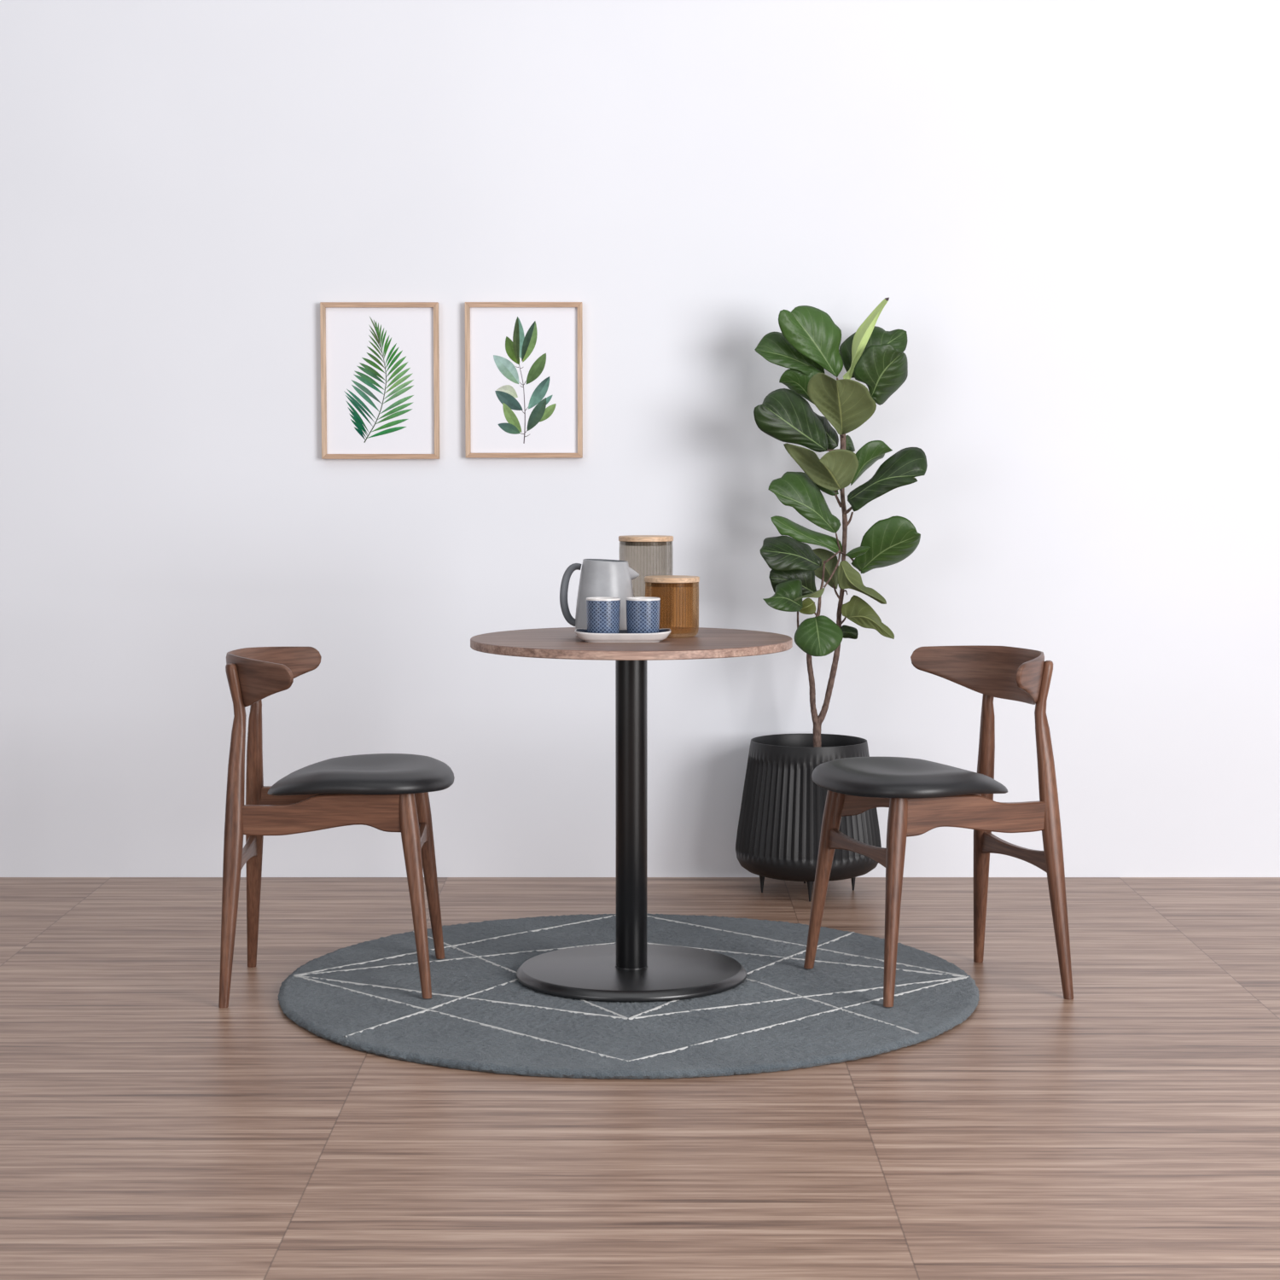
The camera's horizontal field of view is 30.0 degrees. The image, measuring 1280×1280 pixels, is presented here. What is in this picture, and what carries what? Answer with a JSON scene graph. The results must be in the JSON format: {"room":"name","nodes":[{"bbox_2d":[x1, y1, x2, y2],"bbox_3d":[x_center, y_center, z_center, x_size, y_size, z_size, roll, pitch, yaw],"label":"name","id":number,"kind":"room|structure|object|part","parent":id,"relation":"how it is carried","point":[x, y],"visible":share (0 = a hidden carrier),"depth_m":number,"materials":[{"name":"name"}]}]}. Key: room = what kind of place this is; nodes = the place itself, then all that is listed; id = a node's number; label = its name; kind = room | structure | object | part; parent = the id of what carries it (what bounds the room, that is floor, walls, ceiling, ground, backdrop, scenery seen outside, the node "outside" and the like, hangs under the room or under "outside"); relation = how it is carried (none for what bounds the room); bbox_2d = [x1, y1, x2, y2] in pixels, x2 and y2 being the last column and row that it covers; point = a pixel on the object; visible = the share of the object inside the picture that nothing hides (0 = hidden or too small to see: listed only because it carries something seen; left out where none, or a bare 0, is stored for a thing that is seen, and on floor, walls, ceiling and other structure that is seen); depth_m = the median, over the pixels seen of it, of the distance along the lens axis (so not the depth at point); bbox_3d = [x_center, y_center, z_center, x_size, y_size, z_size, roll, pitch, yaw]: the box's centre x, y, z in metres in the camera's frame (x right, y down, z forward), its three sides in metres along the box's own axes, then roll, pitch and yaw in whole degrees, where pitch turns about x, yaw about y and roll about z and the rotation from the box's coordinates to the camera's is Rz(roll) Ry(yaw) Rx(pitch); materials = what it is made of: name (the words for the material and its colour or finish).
{"room":"dining room","nodes":[
{"label":"dining room","id":0,"kind":"room"},
{"bbox_2d":[0,0,1279,877],"bbox_3d":[0.000,-0.905,6.434,8.000,3.100,0.120,0,4,0],"label":"wall","id":1,"kind":"structure","parent":0,"point":[1067,212],"depth_m":6.40,"materials":[{"name":"white paint"}]},
{"bbox_2d":[320,302,439,459],"bbox_3d":[-0.693,-0.692,6.378,0.314,0.415,0.024,0,4,0],"label":"framed print","id":2,"kind":"object","parent":1,"relation":"attached to","point":[380,361],"visible":1,"depth_m":6.38,"materials":[{"name":"white paper"}]},
{"bbox_2d":[465,302,582,457],"bbox_3d":[-0.310,-0.693,6.378,0.312,0.412,0.024,0,4,0],"label":"framed print","id":3,"kind":"object","parent":1,"relation":"attached to","point":[524,360],"visible":1,"depth_m":6.38,"materials":[{"name":"white paper"}]},
{"bbox_2d":[0,877,1279,1279],"bbox_3d":[0.000,0.986,2.757,8.000,0.100,7.745,0,4,0],"label":"floor","id":4,"kind":"structure","parent":0,"point":[1127,1127],"depth_m":4.17,"materials":[{"name":"brown wood"}]},
{"bbox_2d":[218,646,454,1007],"bbox_3d":[-0.642,0.386,5.142,0.495,0.727,0.497,0,4,-1],"label":"dining chair","id":5,"kind":"object","parent":4,"relation":"on","point":[384,792],"visible":1,"depth_m":4.98,"materials":[{"name":"brown wood"}]},
{"bbox_3d":[-0.850,0.406,4.985,0.044,0.711,0.108,0,4,5],"label":"leg","id":6,"kind":"part","parent":5,"relation":"part of","materials":[{"name":"brown wood"}]},
{"bbox_3d":[-0.854,0.382,5.292,0.044,0.711,0.108,-1,4,-7],"label":"leg","id":7,"kind":"part","parent":5,"relation":"part of","materials":[{"name":"brown wood"}]},
{"bbox_3d":[-0.797,0.081,5.115,0.173,0.115,0.486,0,4,-1],"label":"backrest","id":8,"kind":"part","parent":5,"relation":"part of","materials":[{"name":"brown wood"}]},
{"bbox_3d":[-0.672,0.341,5.282,0.356,0.089,0.022,0,4,-2],"label":"rail","id":9,"kind":"part","parent":5,"relation":"part of","materials":[{"name":"brown wood"}]},
{"bbox_3d":[-0.669,0.364,4.993,0.356,0.089,0.022,0,4,1],"label":"rail","id":10,"kind":"part","parent":5,"relation":"part of","materials":[{"name":"brown wood"}]},
{"bbox_3d":[-0.599,0.294,5.134,0.397,0.062,0.426,0,4,-1],"label":"seat","id":11,"kind":"part","parent":5,"relation":"part of","materials":[{"name":"black leather"}]},
{"bbox_3d":[-0.467,0.531,4.989,0.095,0.423,0.042,3,6,37],"label":"leg","id":12,"kind":"part","parent":5,"relation":"part of","materials":[{"name":"brown wood"}]},
{"bbox_3d":[-0.471,0.506,5.317,0.095,0.423,0.042,-4,6,-38],"label":"leg","id":13,"kind":"part","parent":5,"relation":"part of","materials":[{"name":"brown wood"}]},
{"bbox_2d":[277,913,979,1079],"bbox_3d":[-0.023,0.740,5.147,1.498,0.017,1.527,0,4,-6],"label":"round rug","id":14,"kind":"object","parent":4,"relation":"on","point":[366,996],"visible":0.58,"depth_m":4.91,"materials":[{"name":"grey fabric"}]},
{"bbox_2d":[470,626,792,1001],"bbox_3d":[-0.018,0.362,5.154,0.690,0.736,0.690,0,4,0],"label":"round table","id":15,"kind":"object","parent":14,"relation":"on","point":[631,968],"visible":0.98,"depth_m":5.11,"materials":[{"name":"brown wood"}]},
{"bbox_2d":[559,558,639,629],"bbox_3d":[-0.079,-0.093,5.184,0.145,0.166,0.133,3,6,37],"label":"jug","id":16,"kind":"object","parent":15,"relation":"on","point":[599,578],"visible":0.66,"depth_m":5.14,"materials":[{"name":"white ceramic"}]},
{"bbox_3d":[-0.150,-0.098,5.180,0.048,0.138,0.016,0,4,0],"label":"handle","id":17,"kind":"part","parent":16,"relation":"part of","materials":[{"name":"grey ceramic"}]},
{"bbox_3d":[-0.020,-0.142,5.177,0.036,0.041,0.048,0,4,0],"label":"spout","id":18,"kind":"part","parent":16,"relation":"part of","materials":[{"name":"white ceramic"}]},
{"bbox_2d":[574,628,670,642],"bbox_3d":[-0.036,-0.010,5.034,0.203,0.023,0.114,0,4,0],"label":"serving tray","id":19,"kind":"object","parent":15,"relation":"on","point":[623,637],"visible":0.93,"depth_m":4.99,"materials":[{"name":"white ceramic"}]},
{"bbox_2d":[586,597,620,633],"bbox_3d":[-0.077,-0.046,5.030,0.072,0.086,0.072,0,4,0],"label":"teacup","id":20,"kind":"object","parent":19,"relation":"on","point":[602,613],"visible":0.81,"depth_m":5.00,"materials":[{"name":"blue ceramic"}]},
{"bbox_2d":[625,597,660,633],"bbox_3d":[0.006,-0.046,5.030,0.072,0.086,0.072,0,4,0],"label":"teacup","id":21,"kind":"object","parent":19,"relation":"on","point":[642,613],"visible":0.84,"depth_m":5.00,"materials":[{"name":"blue ceramic"}]},
{"bbox_2d":[618,535,673,546],"bbox_3d":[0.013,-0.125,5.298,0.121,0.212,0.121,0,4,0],"label":"lid","id":22,"kind":"object","parent":15,"relation":"on","point":[629,540],"visible":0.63,"depth_m":5.24,"materials":[{"name":"brown wood"}]},
{"bbox_3d":[0.013,-0.225,5.290,0.121,0.011,0.121,0,4,0],"label":"lid","id":23,"kind":"part","parent":22,"relation":"part of","materials":[{"name":"brown wood"}]},
{"bbox_2d":[644,575,699,587],"bbox_3d":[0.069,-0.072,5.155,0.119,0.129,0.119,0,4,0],"label":"lid","id":24,"kind":"object","parent":15,"relation":"on","point":[658,580],"visible":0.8,"depth_m":5.11,"materials":[{"name":"brown wood"}]},
{"bbox_3d":[0.069,-0.131,5.150,0.119,0.011,0.119,0,4,0],"label":"lid","id":25,"kind":"part","parent":24,"relation":"part of","materials":[{"name":"brown wood"}]},
{"bbox_2d":[735,733,881,901],"bbox_3d":[0.442,0.462,6.260,0.382,0.402,0.382,0,4,0],"label":"planter","id":26,"kind":"object","parent":4,"relation":"on","point":[782,808],"depth_m":6.12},
{"bbox_2d":[735,296,927,901],"bbox_3d":[0.492,-0.110,6.215,0.481,1.548,0.380,0,4,0],"label":"fiddle leaf fig","id":27,"kind":"object","parent":4,"relation":"on","point":[782,808],"visible":0.94,"depth_m":6.11,"materials":[{"name":"plant"}]},
{"bbox_2d":[803,645,1073,1006],"bbox_3d":[0.623,0.387,5.124,0.495,0.727,0.498,-2,5,-21],"label":"dining chair","id":28,"kind":"object","parent":4,"relation":"on","point":[921,796],"visible":1,"depth_m":5.05,"materials":[{"name":"brown wood"}]},
{"bbox_3d":[0.404,0.513,5.226,0.095,0.423,0.042,1,5,17],"label":"leg","id":29,"kind":"part","parent":28,"relation":"part of","materials":[{"name":"brown wood"}]},
{"bbox_3d":[0.520,0.537,4.919,0.042,0.423,0.095,3,5,32],"label":"leg","id":30,"kind":"part","parent":28,"relation":"part of","materials":[{"name":"brown wood"}]},
{"bbox_3d":[0.583,0.297,5.101,0.397,0.062,0.426,-2,5,-21],"label":"seat","id":31,"kind":"part","parent":28,"relation":"part of","materials":[{"name":"black leather"}]},
{"bbox_3d":[0.600,0.343,5.266,0.356,0.089,0.022,-2,5,-19],"label":"rail","id":32,"kind":"part","parent":28,"relation":"part of","materials":[{"name":"brown wood"}]},
{"bbox_3d":[0.702,0.364,4.995,0.356,0.089,0.022,-2,5,-22],"label":"rail","id":33,"kind":"part","parent":28,"relation":"part of","materials":[{"name":"brown wood"}]},
{"bbox_3d":[0.769,0.078,5.154,0.173,0.115,0.486,-2,5,-21],"label":"backrest","id":34,"kind":"part","parent":28,"relation":"part of","materials":[{"name":"brown wood"}]},
{"bbox_3d":[0.767,0.378,5.341,0.044,0.711,0.108,-1,5,-14],"label":"leg","id":35,"kind":"part","parent":28,"relation":"part of","materials":[{"name":"brown wood"}]},
{"bbox_3d":[0.875,0.401,5.053,0.044,0.711,0.108,-2,5,-27],"label":"leg","id":36,"kind":"part","parent":28,"relation":"part of","materials":[{"name":"brown wood"}]}
]}

